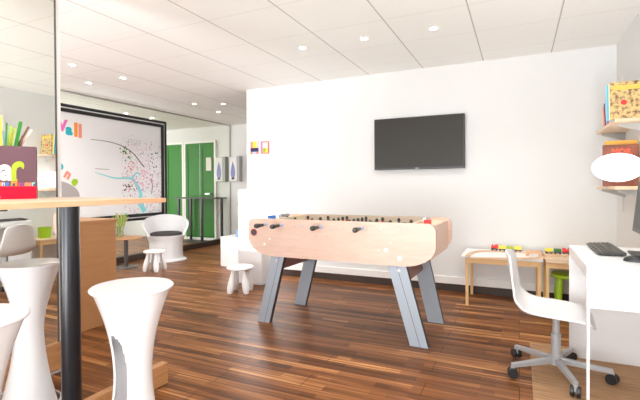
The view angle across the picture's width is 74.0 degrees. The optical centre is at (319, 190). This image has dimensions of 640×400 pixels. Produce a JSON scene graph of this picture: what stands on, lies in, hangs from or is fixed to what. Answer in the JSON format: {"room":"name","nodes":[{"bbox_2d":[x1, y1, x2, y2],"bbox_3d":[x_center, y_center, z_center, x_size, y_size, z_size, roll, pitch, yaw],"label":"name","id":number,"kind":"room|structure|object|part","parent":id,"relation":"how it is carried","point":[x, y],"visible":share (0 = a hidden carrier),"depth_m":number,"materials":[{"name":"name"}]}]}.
{"room":"common room","nodes":[
{"label":"common room","id":0,"kind":"room"},
{"bbox_2d":[1,0,61,394],"bbox_3d":[-2.698,-0.082,0.828,0.132,2.580,4.412,0,1,25],"label":"wall partition","id":1,"kind":"structure","parent":0,"point":[57,1],"depth_m":2.78,"materials":[{"name":"white paint"}]},
{"bbox_2d":[0,0,59,358],"bbox_3d":[-2.630,-0.180,0.805,0.007,2.376,4.332,0,1,25],"label":"wall mirror","id":2,"kind":"object","parent":1,"relation":"attached to","point":[28,75],"visible":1,"depth_m":2.63,"materials":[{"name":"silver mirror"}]},
{"bbox_2d":[2,341,60,391],"bbox_3d":[-2.619,1.093,0.804,0.028,0.170,4.410,0,1,25],"label":"baseboard","id":3,"kind":"structure","parent":1,"relation":"attached to","point":[53,351],"depth_m":2.71,"materials":[{"name":"brown wood"}]},
{"bbox_2d":[60,90,230,263],"bbox_3d":[-2.899,-0.144,7.485,0.100,2.579,4.300,0,1,25],"label":"glass wall","id":4,"kind":"structure","parent":0,"point":[137,256],"depth_m":8.07,"materials":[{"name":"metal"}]},
{"bbox_2d":[60,103,166,221],"bbox_3d":[-3.250,-0.367,6.661,0.050,1.725,2.215,0,1,25],"label":"display board","id":5,"kind":"object","parent":4,"relation":"attached to","point":[107,154],"visible":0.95,"depth_m":6.69,"materials":[{"name":"white plastic"}]},
{"bbox_3d":[-2.908,-1.423,7.471,0.024,0.019,4.295,0,1,25],"label":"rail","id":6,"kind":"part","parent":4,"relation":"part of","materials":[{"name":"grey plastic"}]},
{"bbox_3d":[-2.892,1.096,7.495,0.100,0.100,4.295,0,1,25],"label":"rail","id":7,"kind":"part","parent":4,"relation":"part of","materials":[{"name":"black metal"}]},
{"bbox_3d":[-1.994,-0.208,9.418,0.024,2.460,0.020,0,1,25],"label":"rail","id":8,"kind":"part","parent":4,"relation":"part of","materials":[{"name":"grey plastic"}]},
{"bbox_2d":[116,124,246,238],"bbox_3d":[-0.621,-0.171,8.847,10.570,2.580,0.100,0,1,25],"label":"wall","id":9,"kind":"structure","parent":0,"point":[238,133],"depth_m":9.50,"materials":[{"name":"white paint"}]},
{"bbox_2d":[167,142,183,216],"bbox_3d":[-3.676,-0.010,10.198,1.090,2.270,0.047,0,1,25],"label":"door","id":10,"kind":"structure","parent":9,"relation":"in","point":[175,151],"depth_m":10.07,"materials":[{"name":"green paint"}]},
{"bbox_2d":[184,140,217,239],"bbox_3d":[-2.768,-0.011,9.733,0.930,2.270,0.119,0,1,25],"label":"door","id":11,"kind":"structure","parent":9,"relation":"in","point":[199,156],"depth_m":9.73,"materials":[{"name":"green paint"}]},
{"bbox_2d":[215,157,227,181],"bbox_3d":[-2.188,-0.482,9.445,0.265,0.550,0.137,0,1,25],"label":"framed picture","id":12,"kind":"object","parent":9,"relation":"attached to","point":[221,163],"visible":1,"depth_m":9.39,"materials":[{"name":"white paper"}]},
{"bbox_3d":[-2.089,-0.483,9.409,0.055,0.550,0.119,0,1,25],"label":"panel","id":13,"kind":"part","parent":12,"relation":"part of","materials":[{"name":"grey plastic"}]},
{"bbox_2d":[229,156,241,181],"bbox_3d":[-1.844,-0.483,9.284,0.265,0.550,0.137,0,1,25],"label":"framed picture","id":14,"kind":"object","parent":9,"relation":"attached to","point":[235,163],"visible":1,"depth_m":9.22,"materials":[{"name":"white paper"}]},
{"bbox_3d":[-1.745,-0.483,9.248,0.055,0.550,0.119,0,1,25],"label":"panel","id":15,"kind":"part","parent":14,"relation":"part of","materials":[{"name":"grey plastic"}]},
{"bbox_2d":[1,235,568,399],"bbox_3d":[-2.818,1.217,4.151,10.570,0.080,10.500,0,1,25],"label":"floor","id":16,"kind":"structure","parent":0,"point":[349,341],"depth_m":3.25,"materials":[{"name":"brown wood"}]},
{"bbox_2d":[0,303,29,399],"bbox_3d":[-1.094,0.793,1.328,0.320,0.802,0.320,0,1,15],"label":"bar stool","id":17,"kind":"object","parent":16,"relation":"on","point":[12,316],"visible":1,"depth_m":1.34,"materials":[{"name":"white plastic"}]},
{"bbox_2d":[0,258,60,399],"bbox_3d":[-1.563,0.787,2.294,0.320,0.802,0.320,-1,1,-37],"label":"bar stool","id":18,"kind":"object","parent":16,"relation":"on","point":[29,283],"visible":0.89,"depth_m":2.22,"materials":[{"name":"white plastic"}]},
{"bbox_2d":[0,197,167,399],"bbox_3d":[-1.493,0.619,1.668,0.880,1.149,2.150,0,1,25],"label":"bar table","id":19,"kind":"object","parent":16,"relation":"on","point":[69,207],"visible":1,"depth_m":2.10,"materials":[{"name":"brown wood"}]},
{"bbox_2d":[0,146,37,198],"bbox_3d":[-1.564,-0.091,2.122,0.250,0.262,0.102,-1,1,-31],"label":"box","id":20,"kind":"object","parent":19,"relation":"on","point":[18,164],"visible":1,"depth_m":2.11,"materials":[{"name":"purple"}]},
{"bbox_2d":[0,116,2,145],"bbox_3d":[-1.565,-0.169,2.080,0.022,0.395,0.003,-2,1,-31],"label":"brochure","id":21,"kind":"object","parent":20,"relation":"in","point":[1,142],"visible":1,"depth_m":2.08,"materials":[{"name":"yellow paper"}]},
{"bbox_2d":[2,131,4,145],"bbox_3d":[-1.566,-0.134,2.099,0.031,0.326,0.003,-1,1,-31],"label":"brochure","id":22,"kind":"object","parent":20,"relation":"in","point":[3,132],"visible":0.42,"depth_m":2.10,"materials":[{"name":"blue paper"}]},
{"bbox_2d":[5,123,7,145],"bbox_3d":[-1.554,-0.154,2.096,0.027,0.365,0.003,-1,1,-31],"label":"brochure","id":23,"kind":"object","parent":20,"relation":"in","point":[6,128],"visible":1,"depth_m":2.10,"materials":[{"name":"green paper"}]},
{"bbox_2d":[7,126,11,145],"bbox_3d":[-1.559,-0.148,2.112,0.053,0.354,0.003,-1,1,-31],"label":"brochure","id":24,"kind":"object","parent":20,"relation":"in","point":[10,128],"visible":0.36,"depth_m":2.12,"materials":[{"name":"green paper"}]},
{"bbox_2d":[10,128,15,145],"bbox_3d":[-1.557,-0.145,2.123,0.065,0.347,0.003,-1,1,-31],"label":"brochure","id":25,"kind":"object","parent":20,"relation":"in","point":[14,129],"visible":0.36,"depth_m":2.13,"materials":[{"name":"yellow paper"}]},
{"bbox_2d":[14,121,22,145],"bbox_3d":[-1.544,-0.162,2.139,0.083,0.382,0.003,-1,1,-31],"label":"brochure","id":26,"kind":"object","parent":20,"relation":"in","point":[16,142],"visible":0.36,"depth_m":2.15,"materials":[{"name":"green paper"}]},
{"bbox_2d":[18,126,29,145],"bbox_3d":[-1.568,-0.151,2.144,0.176,0.362,0.003,-1,1,-31],"label":"brochure","id":27,"kind":"object","parent":20,"relation":"in","point":[27,128],"visible":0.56,"depth_m":2.18,"materials":[{"name":"brown paper"}]},
{"bbox_2d":[22,129,32,145],"bbox_3d":[-1.570,-0.144,2.152,0.194,0.350,0.003,-1,1,-31],"label":"brochure","id":28,"kind":"object","parent":20,"relation":"in","point":[30,130],"visible":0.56,"depth_m":2.19,"materials":[{"name":"beige paper"}]},
{"bbox_2d":[80,217,116,331],"bbox_3d":[-2.211,0.715,3.717,0.560,0.925,0.580,0,1,25],"label":"base cabinet","id":29,"kind":"object","parent":16,"relation":"on","point":[97,235],"visible":0.22,"depth_m":3.66,"materials":[{"name":"brown wood"}]},
{"bbox_2d":[116,235,142,268],"bbox_3d":[-2.942,0.927,6.447,0.470,0.458,0.470,0,1,25],"label":"side table","id":30,"kind":"object","parent":16,"relation":"on","point":[126,238],"visible":0.77,"depth_m":6.42,"materials":[{"name":"brown wood"}]},
{"bbox_3d":[-2.942,0.929,6.447,0.044,0.415,0.044,0,1,25],"label":"leg","id":31,"kind":"part","parent":30,"relation":"part of","materials":[{"name":"grey metal"}]},
{"bbox_3d":[-3.014,0.613,6.411,0.110,0.170,0.110,0,1,25],"label":"glass vase","id":32,"kind":"object","parent":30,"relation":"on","visible":0},
{"bbox_2d":[113,213,127,236],"bbox_3d":[-3.015,0.507,6.413,0.235,0.358,0.209,-1,1,-17],"label":"plant","id":33,"kind":"object","parent":32,"relation":"in","point":[120,222],"visible":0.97,"depth_m":6.38,"materials":[{"name":"green plant"}]},
{"bbox_2d":[88,277,172,399],"bbox_3d":[-0.769,0.787,1.750,0.320,0.802,0.320,0,1,27],"label":"bar stool","id":34,"kind":"object","parent":16,"relation":"on","point":[130,309],"visible":1,"depth_m":1.68,"materials":[{"name":"white plastic"}]},
{"bbox_2d":[143,249,166,271],"bbox_3d":[-2.392,1.006,6.158,0.316,0.309,0.316,0,1,15],"label":"stool","id":35,"kind":"object","parent":16,"relation":"on","point":[154,260],"visible":1,"depth_m":6.08,"materials":[{"name":"white plastic"}]},
{"bbox_3d":[-2.492,1.024,6.100,0.091,0.274,0.093,0,1,15],"label":"leg","id":36,"kind":"part","parent":35,"relation":"part of","materials":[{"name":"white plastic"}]},
{"bbox_3d":[-2.450,1.023,6.258,0.091,0.274,0.093,0,1,15],"label":"leg","id":37,"kind":"part","parent":35,"relation":"part of","materials":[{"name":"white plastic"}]},
{"bbox_3d":[-2.393,0.873,6.157,0.316,0.042,0.316,0,1,15],"label":"seat","id":38,"kind":"part","parent":35,"relation":"part of","materials":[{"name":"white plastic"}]},
{"bbox_3d":[-2.335,1.024,6.058,0.091,0.274,0.093,0,1,15],"label":"leg","id":39,"kind":"part","parent":35,"relation":"part of","materials":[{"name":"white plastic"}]},
{"bbox_3d":[-2.292,1.022,6.216,0.091,0.274,0.093,0,1,15],"label":"leg","id":40,"kind":"part","parent":35,"relation":"part of","materials":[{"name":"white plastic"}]},
{"bbox_2d":[142,214,188,262],"bbox_3d":[-2.578,0.777,7.120,0.736,0.741,0.699,-1,1,-21],"label":"armchair","id":41,"kind":"object","parent":16,"relation":"on","point":[163,231],"visible":0.85,"depth_m":7.03,"materials":[{"name":"white plastic"}]},
{"bbox_2d":[150,231,181,235],"bbox_3d":[-2.566,0.713,7.086,0.504,0.069,0.479,-1,1,-21],"label":"seat cushion","id":42,"kind":"object","parent":41,"relation":"on","point":[152,233],"depth_m":6.96,"materials":[{"name":"grey fabric"}]},
{"bbox_2d":[174,197,226,242],"bbox_3d":[-2.672,0.633,9.476,1.200,0.985,0.360,0,1,25],"label":"console table","id":43,"kind":"object","parent":16,"relation":"on","point":[191,239],"visible":0.86,"depth_m":9.39,"materials":[{"name":"grey metal"}]},
{"bbox_3d":[-3.170,0.645,9.543,0.044,0.945,0.044,0,1,25],"label":"leg","id":44,"kind":"part","parent":43,"relation":"part of","materials":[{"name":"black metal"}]},
{"bbox_3d":[-2.971,0.642,9.781,0.044,0.945,0.044,0,1,25],"label":"leg","id":45,"kind":"part","parent":43,"relation":"part of","materials":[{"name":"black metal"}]},
{"bbox_3d":[-2.655,1.120,9.474,1.110,0.010,0.360,0,1,25],"label":"floor plate","id":46,"kind":"part","parent":43,"relation":"part of","materials":[{"name":"black plastic"}]},
{"bbox_3d":[-2.573,0.644,9.264,0.044,0.945,0.044,0,1,25],"label":"leg","id":47,"kind":"part","parent":43,"relation":"part of","materials":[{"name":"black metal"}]},
{"bbox_3d":[-2.174,0.640,9.408,0.044,0.945,0.044,0,1,25],"label":"leg","id":48,"kind":"part","parent":43,"relation":"part of","materials":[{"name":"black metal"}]},
{"bbox_2d":[220,234,238,266],"bbox_3d":[-1.249,0.917,6.571,0.400,0.455,0.420,0,1,25],"label":"seat","id":49,"kind":"object","parent":16,"relation":"on","point":[229,244],"visible":0.38,"depth_m":6.40,"materials":[{"name":"white plastic"}]},
{"bbox_2d":[226,264,253,293],"bbox_3d":[-0.915,1.009,4.880,0.316,0.309,0.316,0,1,5],"label":"stool","id":50,"kind":"object","parent":16,"relation":"on","point":[247,282],"visible":1,"depth_m":4.79,"materials":[{"name":"white plastic"}]},
{"bbox_3d":[-1.003,1.028,4.806,0.091,0.274,0.093,0,1,5],"label":"leg","id":51,"kind":"part","parent":50,"relation":"part of","materials":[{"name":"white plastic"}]},
{"bbox_3d":[-0.989,1.026,4.969,0.091,0.274,0.093,0,1,5],"label":"leg","id":52,"kind":"part","parent":50,"relation":"part of","materials":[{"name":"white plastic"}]},
{"bbox_3d":[-0.915,0.876,4.879,0.316,0.042,0.316,0,1,5],"label":"seat","id":53,"kind":"part","parent":50,"relation":"part of","materials":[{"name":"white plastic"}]},
{"bbox_3d":[-0.841,1.027,4.792,0.091,0.274,0.093,0,1,5],"label":"leg","id":54,"kind":"part","parent":50,"relation":"part of","materials":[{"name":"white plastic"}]},
{"bbox_3d":[-0.826,1.025,4.955,0.091,0.274,0.093,0,1,5],"label":"leg","id":55,"kind":"part","parent":50,"relation":"part of","materials":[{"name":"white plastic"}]},
{"bbox_2d":[238,190,263,248],"bbox_3d":[-0.932,0.568,5.811,0.260,1.165,0.260,0,1,25],"label":"column","id":56,"kind":"structure","parent":16,"relation":"on","point":[251,202],"depth_m":5.71,"materials":[{"name":"white paint"}]},
{"bbox_2d":[238,247,270,284],"bbox_3d":[-0.803,0.943,5.402,0.360,0.420,0.320,0,1,25],"label":"seat","id":57,"kind":"object","parent":16,"relation":"on","point":[261,262],"visible":0.44,"depth_m":5.24,"materials":[{"name":"white plastic"}]},
{"bbox_2d":[248,213,451,348],"bbox_3d":[0.257,0.689,3.776,1.660,0.946,1.054,0,1,26],"label":"foosball table","id":58,"kind":"object","parent":16,"relation":"on","point":[407,245],"visible":1,"depth_m":3.49,"materials":[{"name":"brown wood"}]},
{"bbox_3d":[-0.521,0.296,3.635,0.042,0.041,0.122,0,1,26],"label":"handle","id":59,"kind":"part","parent":58,"relation":"part of","materials":[{"name":"black plastic"}]},
{"bbox_3d":[-0.418,0.837,3.760,0.297,0.660,0.044,0,1,26],"label":"leg","id":60,"kind":"part","parent":58,"relation":"part of","materials":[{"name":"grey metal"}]},
{"bbox_3d":[-0.378,0.296,3.564,0.042,0.041,0.122,0,1,26],"label":"handle","id":61,"kind":"part","parent":58,"relation":"part of","materials":[{"name":"black plastic"}]},
{"bbox_3d":[-0.124,0.829,4.317,0.292,0.660,0.044,0,1,26],"label":"leg","id":62,"kind":"part","parent":58,"relation":"part of","materials":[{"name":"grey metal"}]},
{"bbox_3d":[-0.042,0.296,3.398,0.042,0.041,0.122,0,1,26],"label":"handle","id":63,"kind":"part","parent":58,"relation":"part of","materials":[{"name":"black plastic"}]},
{"bbox_3d":[0.102,0.405,3.463,1.660,0.328,0.022,0,1,26],"label":"panel","id":64,"kind":"part","parent":58,"relation":"part of","materials":[{"name":"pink wood"}]},
{"bbox_3d":[0.281,0.295,3.239,0.042,0.041,0.122,0,1,26],"label":"handle","id":65,"kind":"part","parent":58,"relation":"part of","materials":[{"name":"black plastic"}]},
{"bbox_3d":[0.408,0.397,4.082,1.660,0.328,0.022,0,1,26],"label":"panel","id":66,"kind":"part","parent":58,"relation":"part of","materials":[{"name":"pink wood"}]},
{"bbox_3d":[0.661,0.835,3.226,0.324,0.660,0.044,0,1,26],"label":"leg","id":67,"kind":"part","parent":58,"relation":"part of","materials":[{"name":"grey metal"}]},
{"bbox_3d":[0.954,0.828,3.784,0.294,0.660,0.044,0,1,26],"label":"leg","id":68,"kind":"part","parent":58,"relation":"part of","materials":[{"name":"grey metal"}]},
{"bbox_3d":[0.959,0.381,3.425,0.022,0.240,0.668,0,1,26],"label":"panel","id":69,"kind":"part","parent":58,"relation":"part of","materials":[{"name":"brown wood"}]},
{"bbox_2d":[461,248,542,304],"bbox_3d":[1.857,0.893,4.345,0.730,0.507,0.535,0,1,25],"label":"table","id":70,"kind":"object","parent":16,"relation":"on","point":[536,263],"visible":0.71,"depth_m":4.24,"materials":[{"name":"brown wood"}]},
{"bbox_3d":[1.481,0.907,4.280,0.028,0.485,0.028,0,1,25],"label":"leg","id":71,"kind":"part","parent":70,"relation":"part of","materials":[{"name":"brown wood"}]},
{"bbox_3d":[1.681,0.902,4.708,0.028,0.485,0.028,0,1,25],"label":"leg","id":72,"kind":"part","parent":70,"relation":"part of","materials":[{"name":"brown wood"}]},
{"bbox_2d":[465,250,535,255],"bbox_3d":[1.804,0.634,4.380,0.789,0.012,0.288,0,1,-10],"label":"railway track","id":73,"kind":"object","parent":70,"relation":"on","point":[476,251],"visible":0.73,"depth_m":4.42,"materials":[{"name":"brown wood"}]},
{"bbox_2d":[491,244,497,250],"bbox_3d":[1.840,0.592,4.480,0.069,0.069,0.040,0,1,25],"label":"engine","id":74,"kind":"object","parent":73,"relation":"on","point":[493,247],"visible":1,"depth_m":4.47,"materials":[{"name":"red"}]},
{"bbox_2d":[499,245,505,250],"bbox_3d":[1.911,0.600,4.455,0.069,0.053,0.040,0,1,25],"label":"wagon","id":75,"kind":"object","parent":73,"relation":"on","point":[501,247],"visible":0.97,"depth_m":4.44,"materials":[{"name":"yellow"}]},
{"bbox_2d":[514,246,521,251],"bbox_3d":[2.047,0.599,4.391,0.069,0.053,0.040,0,1,25],"label":"wagon","id":76,"kind":"object","parent":73,"relation":"on","point":[517,248],"visible":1,"depth_m":4.38,"materials":[{"name":"yellow"}]},
{"bbox_3d":[1.772,0.692,4.139,0.619,0.055,0.018,0,1,25],"label":"rail","id":77,"kind":"part","parent":70,"relation":"part of","materials":[{"name":"brown wood"}]},
{"bbox_2d":[470,254,567,258],"bbox_3d":[1.850,0.610,3.983,0.854,0.068,0.090,0,1,11],"label":"railway track","id":78,"kind":"object","parent":70,"relation":"on","point":[560,255],"visible":0.94,"depth_m":3.98,"materials":[{"name":"brown wood"}]},
{"bbox_2d":[526,250,541,256],"bbox_3d":[2.098,0.613,4.171,0.140,0.055,0.040,0,1,25],"label":"bridge","id":79,"kind":"object","parent":70,"relation":"on","point":[528,252],"visible":1,"depth_m":4.16,"materials":[{"name":"brown wood"}]},
{"bbox_3d":[2.267,0.901,4.434,0.028,0.485,0.028,0,1,25],"label":"leg","id":80,"kind":"part","parent":70,"relation":"part of","materials":[{"name":"brown wood"}]},
{"bbox_3d":[2.067,0.906,4.006,0.028,0.485,0.028,0,1,25],"label":"leg","id":81,"kind":"part","parent":70,"relation":"part of","materials":[{"name":"brown wood"}]},
{"bbox_2d":[543,252,568,297],"bbox_3d":[2.482,0.892,4.053,0.610,0.507,0.535,0,1,25],"label":"table","id":82,"kind":"object","parent":16,"relation":"on","point":[562,262],"visible":0.19,"depth_m":3.96,"materials":[{"name":"brown wood"}]},
{"bbox_3d":[2.329,0.901,4.405,0.028,0.485,0.028,0,1,25],"label":"leg","id":83,"kind":"part","parent":82,"relation":"part of","materials":[{"name":"brown wood"}]},
{"bbox_3d":[2.128,0.906,3.977,0.028,0.485,0.028,0,1,25],"label":"leg","id":84,"kind":"part","parent":82,"relation":"part of","materials":[{"name":"brown wood"}]},
{"bbox_3d":[2.374,0.691,3.857,0.519,0.055,0.018,0,1,25],"label":"rail","id":85,"kind":"part","parent":82,"relation":"part of","materials":[{"name":"brown wood"}]},
{"bbox_3d":[2.404,0.633,4.071,0.462,0.012,0.285,0,1,25],"label":"railway track","id":86,"kind":"object","parent":82,"relation":"on","visible":0},
{"bbox_2d":[545,248,552,253],"bbox_3d":[2.294,0.599,4.258,0.069,0.053,0.040,0,1,25],"label":"wagon","id":87,"kind":"object","parent":86,"relation":"on","point":[547,250],"visible":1,"depth_m":4.24,"materials":[{"name":"yellow wood"}]},
{"bbox_2d":[553,248,561,253],"bbox_3d":[2.360,0.599,4.223,0.069,0.053,0.040,0,1,25],"label":"wagon","id":88,"kind":"object","parent":86,"relation":"on","point":[556,250],"visible":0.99,"depth_m":4.21,"materials":[{"name":"green"}]},
{"bbox_2d":[562,248,568,254],"bbox_3d":[2.423,0.591,4.180,0.069,0.069,0.040,0,1,25],"label":"engine","id":89,"kind":"object","parent":86,"relation":"on","point":[564,250],"visible":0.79,"depth_m":4.17,"materials":[{"name":"red plastic"}]},
{"bbox_2d":[550,270,568,299],"bbox_3d":[2.423,0.973,4.156,0.300,0.346,0.300,0,1,25],"label":"stool","id":90,"kind":"object","parent":16,"relation":"on","point":[559,275],"visible":0.43,"depth_m":4.10,"materials":[{"name":"green plastic"}]},
{"bbox_3d":[2.386,0.991,4.260,0.066,0.308,0.066,0,1,25],"label":"leg","id":91,"kind":"part","parent":90,"relation":"part of","materials":[{"name":"green plastic"}]},
{"bbox_3d":[2.319,0.993,4.119,0.066,0.308,0.066,0,1,25],"label":"leg","id":92,"kind":"part","parent":90,"relation":"part of","materials":[{"name":"green plastic"}]},
{"bbox_3d":[2.422,0.823,4.154,0.300,0.045,0.300,0,1,25],"label":"seat","id":93,"kind":"part","parent":90,"relation":"part of","materials":[{"name":"green plastic"}]},
{"bbox_2d":[529,342,639,399],"bbox_3d":[1.385,1.169,1.851,0.795,0.008,2.700,0,1,25],"label":"jute rug","id":94,"kind":"object","parent":16,"relation":"on","point":[548,382],"visible":0.67,"depth_m":2.57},
{"bbox_2d":[505,249,619,397],"bbox_3d":[1.508,0.772,2.675,0.628,0.766,0.634,0,1,29],"label":"swivel chair","id":95,"kind":"object","parent":94,"relation":"on","point":[557,310],"visible":0.96,"depth_m":2.66,"materials":[{"name":"white plastic"}]},
{"bbox_3d":[1.419,1.069,2.830,0.036,0.048,0.275,-1,1,-26],"label":"star leg","id":96,"kind":"part","parent":95,"relation":"part of","materials":[{"name":"silver metal"}]},
{"bbox_3d":[1.330,1.071,2.661,0.275,0.048,0.036,0,1,-8],"label":"star leg","id":97,"kind":"part","parent":95,"relation":"part of","materials":[{"name":"silver metal"}]},
{"bbox_3d":[1.462,1.071,2.523,0.036,0.048,0.275,0,1,10],"label":"star leg","id":98,"kind":"part","parent":95,"relation":"part of","materials":[{"name":"silver metal"}]},
{"bbox_3d":[1.608,1.068,2.796,0.275,0.048,0.036,-1,1,-44],"label":"star leg","id":99,"kind":"part","parent":95,"relation":"part of","materials":[{"name":"silver metal"}]},
{"bbox_3d":[1.633,1.070,2.605,0.275,0.048,0.037,0,1,29],"label":"star leg","id":100,"kind":"part","parent":95,"relation":"part of","materials":[{"name":"silver metal"}]},
{"bbox_2d":[569,245,639,399],"bbox_3d":[1.808,0.768,2.465,0.552,0.776,0.860,0,1,25],"label":"desk","id":101,"kind":"object","parent":94,"relation":"on","point":[608,286],"visible":0.91,"depth_m":2.79,"materials":[{"name":"white wood"}]},
{"bbox_3d":[1.386,0.805,2.199,0.013,0.712,0.020,0,1,25],"label":"leg","id":102,"kind":"part","parent":101,"relation":"part of","materials":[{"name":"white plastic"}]},
{"bbox_2d":[586,242,626,255],"bbox_3d":[1.803,0.363,2.694,0.140,0.028,0.480,0,1,25],"label":"keyboard","id":103,"kind":"object","parent":101,"relation":"on","point":[602,248],"visible":1,"depth_m":2.60,"materials":[{"name":"black plastic"}]},
{"bbox_2d":[623,254,639,262],"bbox_3d":[1.706,0.363,2.297,0.112,0.036,0.066,0,1,40],"label":"computer mouse","id":104,"kind":"object","parent":101,"relation":"on","point":[630,258],"visible":1,"depth_m":2.29,"materials":[{"name":"black plastic"}]},
{"bbox_2d":[628,180,639,255],"bbox_3d":[1.919,0.154,2.470,0.180,0.449,0.540,0,1,27],"label":"computer monitor","id":105,"kind":"object","parent":101,"relation":"on","point":[636,223],"visible":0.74,"depth_m":2.63,"materials":[{"name":"black plastic"}]},
{"bbox_3d":[1.911,0.096,2.473,0.068,0.331,0.540,0,1,27],"label":"casing","id":106,"kind":"part","parent":105,"relation":"part of","materials":[{"name":"black plastic"}]},
{"bbox_2d":[59,0,639,129],"bbox_3d":[-2.835,-1.442,4.126,10.570,0.080,10.500,0,1,25],"label":"ceiling","id":107,"kind":"structure","parent":0,"point":[172,55],"depth_m":4.01,"materials":[{"name":"tile"}]},
{"bbox_2d":[359,37,368,40],"bbox_3d":[0.412,-1.418,3.957,0.096,0.004,0.096,0,1,25],"label":"recessed light","id":108,"kind":"object","parent":107,"relation":"in","point":[360,38],"visible":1,"depth_m":3.95,"materials":[{"name":"white"}]},
{"bbox_2d":[428,26,438,30],"bbox_3d":[0.991,-1.420,3.715,0.096,0.004,0.096,0,1,25],"label":"recessed light","id":109,"kind":"object","parent":107,"relation":"in","point":[433,28],"visible":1,"depth_m":3.71,"materials":[{"name":"white"}]},
{"bbox_2d":[246,45,616,285],"bbox_3d":[0.974,-0.146,5.180,4.370,2.580,0.150,0,1,25],"label":"wall","id":110,"kind":"structure","parent":0,"point":[527,180],"depth_m":4.76,"materials":[{"name":"white paint"}]},
{"bbox_2d":[250,141,258,153],"bbox_3d":[-0.916,-0.604,5.967,0.132,0.176,0.014,0,1,25],"label":"picture","id":111,"kind":"object","parent":110,"relation":"attached to","point":[254,145],"visible":1,"depth_m":5.96,"materials":[{"name":"multicoloured paper"}]},
{"bbox_2d":[261,141,268,153],"bbox_3d":[-0.762,-0.604,5.895,0.132,0.176,0.014,0,1,25],"label":"picture","id":112,"kind":"object","parent":110,"relation":"attached to","point":[264,144],"visible":1,"depth_m":5.89,"materials":[{"name":"multicoloured paper"}]},
{"bbox_2d":[374,113,464,169],"bbox_3d":[1.146,-0.560,4.967,1.046,0.610,0.078,0,1,25],"label":"television","id":113,"kind":"object","parent":110,"relation":"attached to","point":[434,141],"visible":1,"depth_m":4.92,"materials":[{"name":"black plastic"}]},
{"bbox_2d":[283,269,568,300],"bbox_3d":[0.948,1.102,5.120,4.370,0.086,0.008,0,1,25],"label":"baseboard","id":114,"kind":"structure","parent":110,"relation":"attached to","point":[320,275],"depth_m":5.03,"materials":[{"name":"black wood"}]},
{"bbox_2d":[284,264,568,293],"bbox_3d":[0.945,1.018,5.113,4.370,0.082,0.022,0,1,25],"label":"trim","id":115,"kind":"structure","parent":110,"relation":"attached to","point":[325,269],"depth_m":4.88,"materials":[{"name":"white paint"}]},
{"bbox_2d":[617,12,639,247],"bbox_3d":[1.914,-0.120,1.918,0.100,2.580,10.500,0,1,25],"label":"wall","id":116,"kind":"structure","parent":0,"point":[628,46],"depth_m":3.70,"materials":[{"name":"white paint"}]},
{"bbox_2d":[592,153,639,181],"bbox_3d":[2.293,-0.180,3.264,0.352,0.220,0.336,0,1,25],"label":"lamp","id":117,"kind":"object","parent":116,"relation":"attached to","point":[616,167],"visible":1,"depth_m":3.16,"materials":[{"name":"white"}]},
{"bbox_2d":[596,186,637,196],"bbox_3d":[2.506,0.011,3.553,0.214,0.100,0.880,0,1,25],"label":"wall shelf","id":118,"kind":"object","parent":116,"relation":"attached to","point":[617,190],"visible":1,"depth_m":3.26,"materials":[{"name":"brown wood"}]},
{"bbox_2d":[602,144,638,185],"bbox_3d":[2.426,-0.206,3.433,0.242,0.335,0.021,0,1,25],"label":"album","id":119,"kind":"object","parent":118,"relation":"on","point":[633,149],"visible":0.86,"depth_m":3.42,"materials":[{"name":"red"}]},
{"bbox_2d":[604,140,637,144],"bbox_3d":[2.452,-0.225,3.465,0.222,0.372,0.020,0,1,25],"label":"album","id":120,"kind":"object","parent":118,"relation":"on","point":[620,142],"visible":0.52,"depth_m":3.45,"materials":[{"name":"orange"}]},
{"bbox_2d":[596,117,639,139],"bbox_3d":[2.502,-0.499,3.548,0.214,0.100,0.880,0,1,25],"label":"wall shelf","id":121,"kind":"object","parent":116,"relation":"attached to","point":[616,129],"visible":0.98,"depth_m":3.49,"materials":[{"name":"brown wood"}]},
{"bbox_2d":[605,87,606,120],"bbox_3d":[2.341,-0.684,3.280,0.228,0.275,0.029,0,1,25],"label":"album","id":122,"kind":"object","parent":121,"relation":"on","point":[605,87],"visible":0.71,"depth_m":3.32,"materials":[{"name":"blue paper"}]},
{"bbox_2d":[607,85,609,120],"bbox_3d":[2.337,-0.685,3.251,0.228,0.279,0.029,0,1,25],"label":"album","id":123,"kind":"object","parent":121,"relation":"on","point":[607,85],"visible":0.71,"depth_m":3.29,"materials":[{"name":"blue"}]},
{"bbox_2d":[608,84,609,119],"bbox_3d":[2.334,-0.686,3.237,0.228,0.281,0.030,0,1,25],"label":"album","id":124,"kind":"object","parent":121,"relation":"on","point":[608,84],"visible":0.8,"depth_m":3.28,"materials":[{"name":"beige"}]},
{"bbox_2d":[606,86,612,120],"bbox_3d":[2.339,-0.684,3.265,0.228,0.277,0.029,0,1,25],"label":"album","id":125,"kind":"object","parent":121,"relation":"on","point":[606,86],"visible":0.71,"depth_m":3.31,"materials":[{"name":"blue paper"}]},
{"bbox_2d":[610,80,639,119],"bbox_3d":[2.325,-0.688,3.205,0.230,0.285,0.032,0,1,25],"label":"book","id":126,"kind":"object","parent":121,"relation":"on","point":[624,95],"visible":0.98,"depth_m":3.21,"materials":[{"name":"beige paper"}]},
{"bbox_2d":[621,76,623,211],"bbox_3d":[2.780,-0.429,3.905,0.012,1.250,0.024,0,1,25],"label":"shelf rail","id":127,"kind":"object","parent":116,"relation":"attached to","point":[622,198],"visible":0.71,"depth_m":3.90,"materials":[{"name":"white metal"}]}
]}

